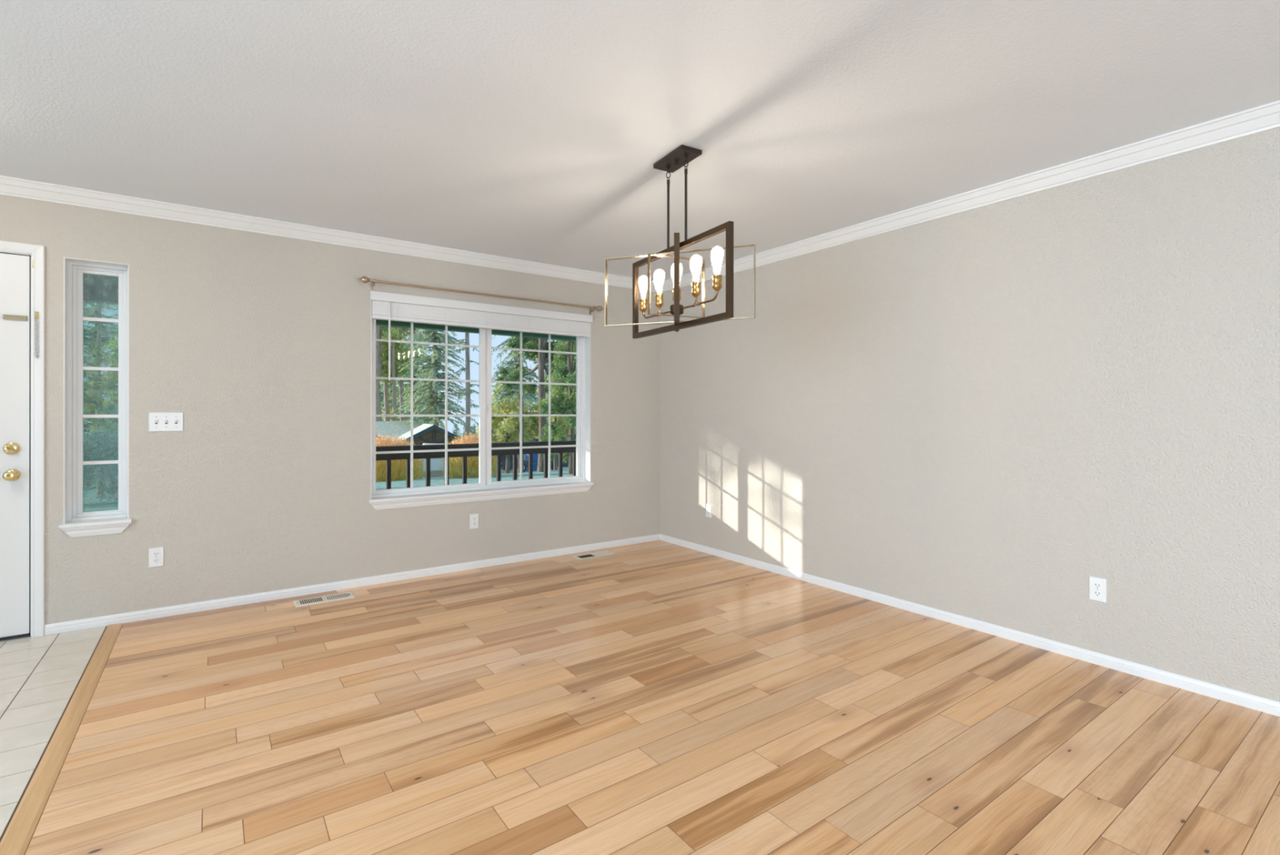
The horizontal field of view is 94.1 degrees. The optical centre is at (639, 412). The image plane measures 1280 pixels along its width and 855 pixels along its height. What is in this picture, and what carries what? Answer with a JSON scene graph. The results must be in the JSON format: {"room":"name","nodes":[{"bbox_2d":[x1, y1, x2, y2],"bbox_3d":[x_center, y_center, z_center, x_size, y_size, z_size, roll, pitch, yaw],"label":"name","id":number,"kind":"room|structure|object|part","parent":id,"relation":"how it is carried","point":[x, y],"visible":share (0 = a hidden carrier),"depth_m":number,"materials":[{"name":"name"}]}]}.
{"room":"empty dining room","nodes":[
{"label":"empty dining room","id":0,"kind":"room"},
{"bbox_2d":[0,625,107,841],"bbox_3d":[-1.998,1.268,-0.791,3.193,0.120,8.310,0,0,-36],"label":"floor","id":1,"kind":"structure","parent":0,"point":[40,676],"depth_m":2.53,"materials":[{"name":"beige tile"}]},
{"bbox_2d":[0,194,660,624],"bbox_3d":[-2.701,0.047,3.718,7.300,2.560,0.160,0,0,-36],"label":"wall","id":2,"kind":"structure","parent":0,"point":[261,342],"depth_m":3.84,"materials":[{"name":"beige paint"}]},
{"bbox_2d":[0,240,44,642],"bbox_3d":[-3.681,0.150,2.978,1.029,2.114,0.221,0,0,-36],"label":"door","id":3,"kind":"structure","parent":2,"relation":"in","point":[22,265],"depth_m":3.19,"materials":[{"name":"white paint"}]},
{"bbox_3d":[-3.320,0.330,3.142,0.062,0.062,0.067,0,0,-36],"label":"knob","id":4,"kind":"part","parent":3,"relation":"part of","materials":[{"name":"gold metal"}]},
{"bbox_2d":[34,311,38,357],"bbox_3d":[-3.245,-0.420,3.201,0.016,0.250,0.015,0,0,-36],"label":"chain","id":5,"kind":"object","parent":3,"relation":"hanging from","point":[36,313],"visible":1,"depth_m":3.20,"materials":[{"name":"gold metal"}]},
{"bbox_3d":[-3.246,-0.525,3.203,0.014,0.040,0.010,0,0,-36],"label":"keeper plate","id":6,"kind":"part","parent":5,"relation":"part of","materials":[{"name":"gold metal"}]},
{"bbox_2d":[58,257,131,537],"bbox_3d":[-3.099,-0.086,3.410,0.302,1.547,0.186,0,0,-36],"label":"window","id":7,"kind":"structure","parent":2,"relation":"in","point":[77,522],"depth_m":3.40,"materials":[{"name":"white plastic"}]},
{"bbox_3d":[-3.083,0.623,3.386,0.302,0.022,0.126,0,0,-36],"label":"sill","id":8,"kind":"part","parent":7,"relation":"part of","materials":[{"name":"white paint"}]},
{"bbox_3d":[-3.141,-0.119,3.468,0.198,1.408,0.030,0,0,-36],"label":"sash","id":9,"kind":"part","parent":7,"relation":"part of","materials":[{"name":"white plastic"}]},
{"bbox_2d":[148,546,164,567],"bbox_3d":[-2.850,0.850,3.508,0.069,0.113,0.008,0,0,-36],"label":"wall outlet","id":10,"kind":"object","parent":2,"relation":"attached to","point":[156,555],"visible":1,"depth_m":3.51,"materials":[{"name":"white plastic"}]},
{"bbox_2d":[152,551,159,556],"bbox_3d":[-2.848,0.831,3.506,0.033,0.027,0.002,0,0,-36],"label":"receptacle","id":11,"kind":"object","parent":10,"relation":"attached to","point":[155,553],"depth_m":3.51,"materials":[{"name":"grey plastic"}]},
{"bbox_2d":[152,558,159,563],"bbox_3d":[-2.848,0.870,3.506,0.033,0.027,0.002,0,0,-36],"label":"receptacle","id":12,"kind":"object","parent":10,"relation":"attached to","point":[154,560],"depth_m":3.51,"materials":[{"name":"grey plastic"}]},
{"bbox_2d":[148,412,183,431],"bbox_3d":[-2.808,0.053,3.530,0.161,0.113,0.020,0,0,-36],"label":"light switch","id":13,"kind":"object","parent":2,"relation":"attached to","point":[157,421],"visible":1,"depth_m":3.53,"materials":[{"name":"white plastic"}]},
{"bbox_2d":[0,175,659,292],"bbox_3d":[-2.634,-1.191,3.626,7.000,0.083,0.066,0,0,-36],"label":"trim","id":14,"kind":"structure","parent":2,"relation":"attached to","point":[9,186],"depth_m":3.84,"materials":[{"name":"white paint"}]},
{"bbox_2d":[44,533,659,635],"bbox_3d":[-1.519,1.181,4.460,4.212,0.056,0.012,0,0,-36],"label":"baseboard","id":15,"kind":"structure","parent":2,"relation":"attached to","point":[104,620],"depth_m":3.97,"materials":[{"name":"white paint"}]},
{"bbox_2d":[470,513,478,528],"bbox_3d":[-1.287,0.842,4.629,0.069,0.113,0.008,0,0,-36],"label":"wall outlet","id":16,"kind":"object","parent":2,"relation":"attached to","point":[473,517],"visible":1,"depth_m":4.62,"materials":[{"name":"white plastic"}]},
{"bbox_2d":[357,275,604,314],"bbox_3d":[-1.139,-0.904,4.677,1.987,0.076,0.099,0,0,-36],"label":"curtain rod","id":17,"kind":"object","parent":2,"relation":"attached to","point":[364,279],"visible":1,"depth_m":4.52,"materials":[{"name":"brown metal"}]},
{"bbox_3d":[-1.125,-0.916,4.656,1.855,0.020,0.017,0,0,-36],"label":"rod","id":18,"kind":"part","parent":17,"relation":"part of","materials":[{"name":"brown metal"}]},
{"bbox_2d":[368,299,593,510],"bbox_3d":[-1.202,-0.075,4.770,1.827,1.523,0.186,0,0,-36],"label":"window","id":19,"kind":"structure","parent":2,"relation":"in","point":[486,489],"depth_m":4.79,"materials":[{"name":"white plastic"}]},
{"bbox_3d":[-1.593,-0.112,4.558,0.848,1.398,0.020,0,0,-36],"label":"sash","id":20,"kind":"part","parent":19,"relation":"part of","materials":[{"name":"white plastic"}]},
{"bbox_2d":[369,290,592,380],"bbox_3d":[-1.172,-0.544,4.729,1.813,0.625,0.072,0,0,-36],"label":"window blind","id":21,"kind":"object","parent":19,"relation":"attached to","point":[388,306],"visible":0.97,"depth_m":4.61,"materials":[{"name":"white plastic"}]},
{"bbox_3d":[-1.176,-0.680,4.735,1.787,0.026,0.051,0,0,-36],"label":"rail","id":22,"kind":"part","parent":21,"relation":"part of","materials":[{"name":"white plastic"}]},
{"bbox_3d":[-1.185,0.622,4.746,1.827,0.022,0.126,0,0,-36],"label":"sill","id":23,"kind":"part","parent":19,"relation":"part of","materials":[{"name":"white paint"}]},
{"bbox_3d":[-0.899,-0.111,5.076,0.883,1.398,0.028,0,0,-36],"label":"sash","id":24,"kind":"part","parent":19,"relation":"part of","materials":[{"name":"white plastic"}]},
{"bbox_2d":[0,0,1279,281],"bbox_3d":[-0.326,-1.306,0.406,7.300,0.150,8.310,0,0,-36],"label":"ceiling","id":25,"kind":"structure","parent":0,"point":[535,131],"depth_m":2.33,"materials":[{"name":"white paint"}]},
{"bbox_2d":[604,144,755,338],"bbox_3d":[0.177,-0.810,2.866,0.796,0.839,0.324,0,0,42],"label":"chandelier","id":26,"kind":"object","parent":25,"relation":"hanging from","point":[681,156],"visible":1,"depth_m":2.80,"materials":[{"name":"brown metal"}]},
{"bbox_2d":[639,298,647,312],"bbox_3d":[0.018,-0.564,3.141,0.043,0.068,0.043,0,0,-36],"label":"socket","id":27,"kind":"object","parent":26,"relation":"attached to","point":[643,302],"depth_m":3.12,"materials":[{"name":"gold metal"}]},
{"bbox_3d":[0.089,-0.515,3.019,0.017,0.054,0.293,0,0,-30],"label":"arm","id":28,"kind":"part","parent":26,"relation":"part of","materials":[{"name":"brown metal"}]},
{"bbox_2d":[654,293,663,307],"bbox_3d":[0.097,-0.564,3.005,0.043,0.068,0.043,0,0,-36],"label":"socket","id":29,"kind":"object","parent":26,"relation":"attached to","point":[659,302],"depth_m":2.99,"materials":[{"name":"gold metal"}]},
{"bbox_3d":[0.139,-0.975,2.932,0.015,0.342,0.015,0,0,-36],"label":"rod","id":30,"kind":"part","parent":26,"relation":"part of","materials":[{"name":"brown metal"}]},
{"bbox_3d":[0.177,-0.608,2.866,0.296,0.285,0.024,0,0,-23],"label":"strip frame","id":31,"kind":"part","parent":26,"relation":"part of","materials":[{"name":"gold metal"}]},
{"bbox_2d":[672,288,681,301],"bbox_3d":[0.177,-0.564,2.866,0.043,0.068,0.043,0,0,-36],"label":"socket","id":32,"kind":"object","parent":26,"relation":"attached to","point":[680,289],"depth_m":2.85,"materials":[{"name":"gold metal"}]},
{"bbox_3d":[0.178,-0.614,2.866,0.026,0.390,0.394,0,0,4],"label":"short frame","id":33,"kind":"part","parent":26,"relation":"part of","materials":[{"name":"brown metal"}]},
{"bbox_3d":[0.177,-0.605,2.866,0.432,0.337,0.640,0,0,-36],"label":"strip frame","id":34,"kind":"part","parent":26,"relation":"part of","materials":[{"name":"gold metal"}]},
{"bbox_3d":[0.177,-0.605,2.866,0.104,0.407,0.830,0,0,-36],"label":"long frame","id":35,"kind":"part","parent":26,"relation":"part of","materials":[{"name":"brown metal"}]},
{"bbox_3d":[0.216,-0.975,2.800,0.015,0.342,0.015,0,0,-36],"label":"rod","id":36,"kind":"part","parent":26,"relation":"part of","materials":[{"name":"brown metal"}]},
{"bbox_2d":[691,281,701,297],"bbox_3d":[0.257,-0.564,2.728,0.043,0.068,0.043,0,0,-36],"label":"socket","id":37,"kind":"object","parent":26,"relation":"attached to","point":[695,291],"depth_m":2.71,"materials":[{"name":"gold metal"}]},
{"bbox_3d":[0.266,-0.515,2.713,0.017,0.054,0.293,0,0,-30],"label":"arm","id":38,"kind":"part","parent":26,"relation":"part of","materials":[{"name":"brown metal"}]},
{"bbox_2d":[712,274,722,290],"bbox_3d":[0.336,-0.564,2.591,0.043,0.068,0.043,0,0,-36],"label":"socket","id":39,"kind":"object","parent":26,"relation":"attached to","point":[717,278],"depth_m":2.57,"materials":[{"name":"gold metal"}]},
{"bbox_2d":[24,539,1279,854],"bbox_3d":[0.997,1.270,1.355,4.039,0.120,8.310,0,0,-36],"label":"floor","id":40,"kind":"structure","parent":0,"point":[655,697],"depth_m":2.22,"materials":[{"name":"brown wood"}]},
{"bbox_2d":[0,622,123,854],"bbox_3d":[-0.716,1.267,0.220,0.068,0.124,8.160,0,0,-36],"label":"trim","id":41,"kind":"structure","parent":40,"relation":"attached to","point":[17,837],"depth_m":2.07,"materials":[{"name":"brown wood"}]},
{"bbox_2d":[293,591,355,606],"bbox_3d":[-2.044,1.203,3.861,0.340,0.009,0.142,0,0,-36],"label":"floor vent","id":42,"kind":"object","parent":40,"relation":"in","point":[320,599],"visible":1,"depth_m":3.85,"materials":[{"name":"beige metal"}]},
{"bbox_2d":[573,550,614,559],"bbox_3d":[-0.391,1.207,5.062,0.340,0.004,0.139,0,0,-36],"label":"floor vent","id":43,"kind":"object","parent":40,"relation":"in","point":[594,554],"visible":1,"depth_m":5.06,"materials":[{"name":"beige metal"}]},
{"bbox_2d":[577,554,594,558],"bbox_3d":[-0.455,1.208,5.016,0.138,0.001,0.095,0,0,-36],"label":"grille","id":44,"kind":"object","parent":43,"relation":"attached to","point":[580,556],"depth_m":5.01,"materials":[{"name":"brown metal"}]},
{"bbox_2d":[591,551,610,555],"bbox_3d":[-0.331,1.207,5.106,0.148,0.003,0.095,0,0,-36],"label":"grille","id":45,"kind":"object","parent":43,"relation":"attached to","point":[596,553],"depth_m":5.09,"materials":[{"name":"beige metal"}]},
{"bbox_2d":[659,126,1279,702],"bbox_3d":[2.625,0.052,2.423,0.150,2.560,8.150,0,0,-36],"label":"wall","id":46,"kind":"structure","parent":0,"point":[985,413],"depth_m":3.12,"materials":[{"name":"beige paint"}]},
{"bbox_2d":[706,503,711,517],"bbox_3d":[0.590,0.842,5.126,0.008,0.113,0.069,0,0,-36],"label":"wall outlet","id":47,"kind":"object","parent":46,"relation":"attached to","point":[708,507],"visible":1,"depth_m":5.12,"materials":[{"name":"white plastic"}]},
{"bbox_2d":[659,100,1279,293],"bbox_3d":[2.495,-1.187,2.421,0.066,0.083,8.000,0,0,-36],"label":"trim","id":48,"kind":"structure","parent":46,"relation":"attached to","point":[1266,117],"depth_m":3.05,"materials":[{"name":"white paint"}]},
{"bbox_2d":[659,533,1279,716],"bbox_3d":[2.514,1.184,2.437,0.012,0.056,8.000,0,0,-36],"label":"baseboard","id":49,"kind":"structure","parent":46,"relation":"attached to","point":[1223,693],"depth_m":3.10,"materials":[{"name":"white paint"}]},
{"bbox_2d":[1088,576,1106,602],"bbox_3d":[2.206,0.851,2.870,0.008,0.113,0.069,0,0,-36],"label":"wall outlet","id":50,"kind":"object","parent":46,"relation":"attached to","point":[1097,586],"visible":1,"depth_m":2.87,"materials":[{"name":"white plastic"}]},
{"bbox_2d":[1093,582,1102,588],"bbox_3d":[2.204,0.831,2.869,0.002,0.027,0.033,0,0,-36],"label":"receptacle","id":51,"kind":"object","parent":50,"relation":"attached to","point":[1095,584],"depth_m":2.87,"materials":[{"name":"grey plastic"}]},
{"bbox_2d":[1093,590,1102,596],"bbox_3d":[2.204,0.870,2.869,0.002,0.027,0.033,0,0,-36],"label":"receptacle","id":52,"kind":"object","parent":50,"relation":"attached to","point":[1095,593],"depth_m":2.87,"materials":[{"name":"grey plastic"}]},
{"label":"outside","id":53,"kind":"structure","parent":0,"visible":0},
{"bbox_2d":[83,432,573,511],"bbox_3d":[-33.743,3.852,87.365,180.000,4.298,167.700,0,0,-36],"label":"lawn","id":54,"kind":"structure","parent":53,"point":[91,503],"depth_m":19.24,"materials":[{"name":"green plant"}]},
{"bbox_2d":[83,301,111,475],"bbox_3d":[-25.209,-3.525,25.932,3.397,15.310,3.291,0,0,44],"label":"fir tree","id":55,"kind":"object","parent":54,"relation":"on","point":[85,339],"visible":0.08,"depth_m":26.54,"materials":[{"name":"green plant"}]},
{"bbox_2d":[83,400,118,503],"bbox_3d":[-13.236,1.006,14.453,3.362,2.747,4.252,0,0,25],"label":"shrub","id":56,"kind":"object","parent":54,"relation":"on","point":[104,446],"visible":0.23,"depth_m":14.39,"materials":[{"name":"green plant"}]},
{"bbox_2d":[83,302,118,497],"bbox_3d":[-27.980,-1.430,31.175,3.222,12.307,2.542,0,0,-36],"label":"tree","id":57,"kind":"object","parent":54,"relation":"on","point":[97,397],"visible":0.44,"depth_m":30.87,"materials":[{"name":"green plant"}]},
{"bbox_2d":[83,302,118,467],"bbox_3d":[-54.958,-4.896,60.223,10.008,22.314,10.721,0,0,-36],"label":"fir tree","id":58,"kind":"object","parent":54,"relation":"on","point":[104,340],"visible":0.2,"depth_m":59.84,"materials":[{"name":"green plant"}]},
{"bbox_2d":[97,303,118,478],"bbox_3d":[-23.746,-3.448,27.965,2.700,15.327,2.915,0,0,-42],"label":"fir tree","id":59,"kind":"object","parent":54,"relation":"on","point":[116,382],"visible":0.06,"depth_m":27.45,"materials":[{"name":"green plant"}]},
{"bbox_2d":[375,324,399,421],"bbox_3d":[-27.471,-3.611,61.075,6.219,19.834,4.417,0,0,-36],"label":"tree","id":60,"kind":"object","parent":54,"relation":"on","point":[380,353],"visible":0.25,"depth_m":59.98,"materials":[{"name":"green plant"}]},
{"bbox_2d":[379,376,399,421],"bbox_3d":[-32.851,-2.496,73.910,8.112,19.904,7.309,0,0,-21],"label":"fir tree","id":61,"kind":"object","parent":54,"relation":"on","point":[381,389],"visible":0.05,"depth_m":73.81,"materials":[{"name":"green plant"}]},
{"bbox_2d":[380,380,399,421],"bbox_3d":[-36.278,-0.994,86.566,5.921,16.123,6.571,0,0,-34],"label":"fir tree","id":62,"kind":"object","parent":54,"relation":"on","point":[390,384],"visible":0.06,"depth_m":86.80,"materials":[{"name":"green plant"}]},
{"bbox_2d":[379,327,408,421],"bbox_3d":[-27.505,-3.619,64.501,4.897,19.818,5.735,0,0,7],"label":"tree","id":63,"kind":"object","parent":54,"relation":"on","point":[386,402],"visible":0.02,"depth_m":62.69,"materials":[{"name":"green plant"}]},
{"bbox_2d":[381,406,408,421],"bbox_3d":[-28.663,2.733,70.593,7.747,7.095,3.836,0,0,-36],"label":"leafy tree","id":64,"kind":"object","parent":54,"relation":"on","point":[390,409],"visible":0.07,"depth_m":70.14,"materials":[{"name":"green plant"}]},
{"bbox_2d":[375,420,422,473],"bbox_3d":[-20.671,3.174,47.976,7.900,5.035,8.968,0,0,12],"label":"house","id":65,"kind":"structure","parent":54,"relation":"on","point":[399,428],"depth_m":46.77,"materials":[{"name":"beige"}]},
{"bbox_2d":[375,432,426,481],"bbox_3d":[-9.524,1.721,21.985,3.411,2.023,2.457,0,0,-36],"label":"bush","id":66,"kind":"object","parent":54,"relation":"on","point":[399,466],"visible":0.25,"depth_m":21.74,"materials":[{"name":"yellow plant"}]},
{"bbox_2d":[379,327,422,420],"bbox_3d":[-26.071,-3.620,63.624,6.403,19.811,4.724,0,0,-36],"label":"tree","id":67,"kind":"object","parent":54,"relation":"on","point":[401,382],"visible":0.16,"depth_m":62.47,"materials":[{"name":"green plant"}]},
{"bbox_2d":[391,379,410,421],"bbox_3d":[-30.649,-0.333,76.361,5.545,13.605,4.996,0,0,-30],"label":"fir tree","id":68,"kind":"object","parent":54,"relation":"on","point":[397,392],"visible":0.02,"depth_m":76.30,"materials":[{"name":"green plant"}]},
{"bbox_2d":[379,326,425,421],"bbox_3d":[-26.033,-3.622,62.205,4.879,19.810,6.486,0,0,28],"label":"tree","id":69,"kind":"object","parent":54,"relation":"on","point":[394,364],"visible":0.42,"depth_m":61.23,"materials":[{"name":"green plant"}]},
{"bbox_2d":[380,328,432,420],"bbox_3d":[-25.137,-5.371,66.098,6.680,23.309,6.225,0,0,29],"label":"fir tree","id":70,"kind":"object","parent":54,"relation":"on","point":[409,331],"visible":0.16,"depth_m":65.84,"materials":[{"name":"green plant"}]},
{"bbox_2d":[403,351,431,423],"bbox_3d":[-27.115,-0.546,72.667,5.805,15.808,6.443,0,0,0],"label":"fir tree","id":71,"kind":"object","parent":54,"relation":"on","point":[409,382],"visible":0.06,"depth_m":71.80,"materials":[{"name":"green plant"}]},
{"bbox_2d":[393,443,450,479],"bbox_3d":[-11.729,2.656,32.969,5.044,1.898,1.850,0,0,-24],"label":"pickup","id":72,"kind":"object","parent":54,"relation":"on","point":[434,462],"visible":0.02,"depth_m":32.27,"materials":[{"name":"white paint"}]},
{"bbox_2d":[391,423,465,478],"bbox_3d":[-14.869,2.859,41.980,5.100,4.175,5.270,0,0,-27],"label":"house","id":73,"kind":"structure","parent":54,"relation":"on","point":[424,433],"depth_m":39.92,"materials":[{"name":"beige"}]},
{"bbox_2d":[418,365,441,426],"bbox_3d":[-28.889,0.181,80.901,5.425,14.774,6.021,0,0,-32],"label":"fir tree","id":74,"kind":"object","parent":54,"relation":"on","point":[430,366],"visible":0.03,"depth_m":80.61,"materials":[{"name":"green plant"}]},
{"bbox_2d":[393,328,478,433],"bbox_3d":[-17.388,-4.115,51.157,6.769,19.812,7.314,0,0,26],"label":"fir tree","id":75,"kind":"object","parent":54,"relation":"on","point":[431,398],"visible":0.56,"depth_m":50.58,"materials":[{"name":"green plant"}]},
{"bbox_2d":[452,422,458,435],"bbox_3d":[-24.570,3.852,79.771,2.187,5.367,1.971,0,0,1],"label":"fir tree","id":76,"kind":"object","parent":54,"relation":"on","point":[455,429],"visible":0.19,"depth_m":79.71,"materials":[{"name":"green plant"}]},
{"bbox_2d":[444,332,479,437],"bbox_3d":[-8.176,-5.379,27.958,2.060,17.302,2.247,0,0,-3],"label":"fir tree","id":77,"kind":"object","parent":54,"relation":"on","point":[467,369],"visible":0.3,"depth_m":27.93,"materials":[{"name":"green plant"}]},
{"bbox_2d":[395,417,538,442],"bbox_3d":[-17.329,2.932,59.871,16.928,5.279,4.785,0,0,-36],"label":"hedge","id":78,"kind":"object","parent":54,"relation":"on","point":[471,427],"visible":0.02,"depth_m":60.92,"materials":[{"name":"plant"}]},
{"bbox_2d":[437,431,502,478],"bbox_3d":[-6.232,1.626,21.988,2.461,1.913,1.846,0,0,-33],"label":"bush","id":79,"kind":"object","parent":54,"relation":"on","point":[473,462],"visible":0.38,"depth_m":21.55,"materials":[{"name":"yellow plant"}]},
{"bbox_2d":[491,357,505,437],"bbox_3d":[-18.503,-0.545,80.298,5.673,13.920,5.112,0,0,-41],"label":"fir tree","id":80,"kind":"object","parent":54,"relation":"on","point":[498,366],"visible":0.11,"depth_m":79.96,"materials":[{"name":"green plant"}]},
{"bbox_2d":[475,379,535,473],"bbox_3d":[-7.917,0.924,36.014,4.249,6.056,3.480,0,0,-36],"label":"leafy tree","id":81,"kind":"object","parent":54,"relation":"on","point":[513,429],"visible":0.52,"depth_m":35.76,"materials":[{"name":"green plant"}]},
{"bbox_2d":[493,454,528,471],"bbox_3d":[-9.739,3.468,41.015,1.800,1.400,4.440,0,0,39],"label":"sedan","id":82,"kind":"object","parent":54,"relation":"on","point":[503,456],"visible":0.13,"depth_m":40.72,"materials":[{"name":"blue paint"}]},
{"bbox_2d":[498,337,537,429],"bbox_3d":[-15.516,-2.153,74.481,6.554,17.847,7.274,0,0,-17],"label":"fir tree","id":83,"kind":"object","parent":54,"relation":"on","point":[517,359],"visible":0.02,"depth_m":73.77,"materials":[{"name":"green plant"}]},
{"bbox_2d":[491,334,548,472],"bbox_3d":[-6.598,-3.142,31.934,3.605,13.304,3.884,0,0,0],"label":"cedar tree","id":84,"kind":"object","parent":54,"relation":"on","point":[516,391],"visible":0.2,"depth_m":31.86,"materials":[{"name":"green plant"}]},
{"bbox_2d":[502,436,551,471],"bbox_3d":[-12.748,4.786,65.818,5.900,5.025,8.770,0,0,-16],"label":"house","id":85,"kind":"structure","parent":54,"relation":"on","point":[534,439],"depth_m":61.88,"materials":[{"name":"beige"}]},
{"bbox_2d":[524,368,537,429],"bbox_3d":[-17.052,-0.191,91.436,5.850,14.354,5.271,0,0,0],"label":"fir tree","id":86,"kind":"object","parent":54,"relation":"on","point":[530,380],"visible":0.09,"depth_m":91.19,"materials":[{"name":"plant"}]},
{"bbox_2d":[524,453,537,471],"bbox_3d":[-8.229,3.906,46.041,1.195,2.782,1.100,0,0,-36],"label":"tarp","id":87,"kind":"object","parent":54,"relation":"on","point":[535,455],"visible":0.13,"depth_m":45.55,"materials":[{"name":"blue plastic"}]},
{"bbox_2d":[495,336,576,471],"bbox_3d":[-3.739,-2.407,25.708,4.932,10.310,3.376,0,0,-36],"label":"leafy tree","id":88,"kind":"object","parent":54,"relation":"on","point":[542,357],"visible":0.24,"depth_m":24.90,"materials":[{"name":"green plant"}]},
{"bbox_2d":[533,370,548,435],"bbox_3d":[-13.364,0.225,84.338,4.950,13.479,5.494,0,0,-1],"label":"fir tree","id":89,"kind":"object","parent":54,"relation":"on","point":[545,380],"visible":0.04,"depth_m":83.78,"materials":[{"name":"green plant"}]},
{"bbox_2d":[526,381,576,470],"bbox_3d":[-5.575,0.619,38.125,3.983,6.689,3.245,0,0,-4],"label":"leafy tree","id":90,"kind":"object","parent":54,"relation":"on","point":[535,426],"visible":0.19,"depth_m":37.58,"materials":[{"name":"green plant"}]},
{"bbox_2d":[537,339,576,474],"bbox_3d":[-2.185,-1.364,21.476,3.330,7.620,2.725,0,0,-36],"label":"evergreen tree","id":91,"kind":"object","parent":54,"relation":"on","point":[568,372],"visible":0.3,"depth_m":20.90,"materials":[{"name":"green plant"}]},
{"bbox_2d":[550,453,568,470],"bbox_3d":[-5.225,3.406,45.000,1.850,1.659,4.500,0,0,14],"label":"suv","id":92,"kind":"object","parent":54,"relation":"on","point":[564,464],"visible":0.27,"depth_m":42.95,"materials":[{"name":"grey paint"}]},
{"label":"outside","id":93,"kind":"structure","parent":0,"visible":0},
{"bbox_3d":[-1.739,1.303,5.807,12.000,0.050,2.094,0,0,-36],"label":"floor","id":94,"kind":"structure","parent":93,"visible":0},
{"bbox_2d":[375,440,576,488],"bbox_3d":[-1.113,0.815,7.342,6.595,0.928,0.130,0,0,-36],"label":"porch railing","id":95,"kind":"object","parent":94,"relation":"on","point":[388,457],"visible":0.08,"depth_m":6.72,"materials":[{"name":"black metal"}]},
{"bbox_3d":[-1.095,0.442,7.355,6.450,0.106,0.040,0,0,-36],"label":"rail","id":96,"kind":"part","parent":95,"relation":"part of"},
{"bbox_3d":[-1.094,0.370,7.355,6.550,0.038,0.130,0,0,-36],"label":"cap rail","id":97,"kind":"part","parent":95,"relation":"part of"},
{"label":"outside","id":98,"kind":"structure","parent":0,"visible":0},
{"bbox_2d":[84,273,118,286],"bbox_3d":[-1.876,-1.093,6.001,12.000,0.078,2.588,0,0,-36],"label":"ceiling","id":99,"kind":"structure","parent":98,"point":[88,278],"depth_m":4.72,"materials":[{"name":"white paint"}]},
{"bbox_2d":[83,283,576,341],"bbox_3d":[-2.263,-0.986,6.541,12.000,0.136,0.120,0,0,-36],"label":"beam","id":100,"kind":"structure","parent":99,"relation":"attached to","point":[95,293],"depth_m":6.31,"materials":[{"name":"green paint"}]}
]}

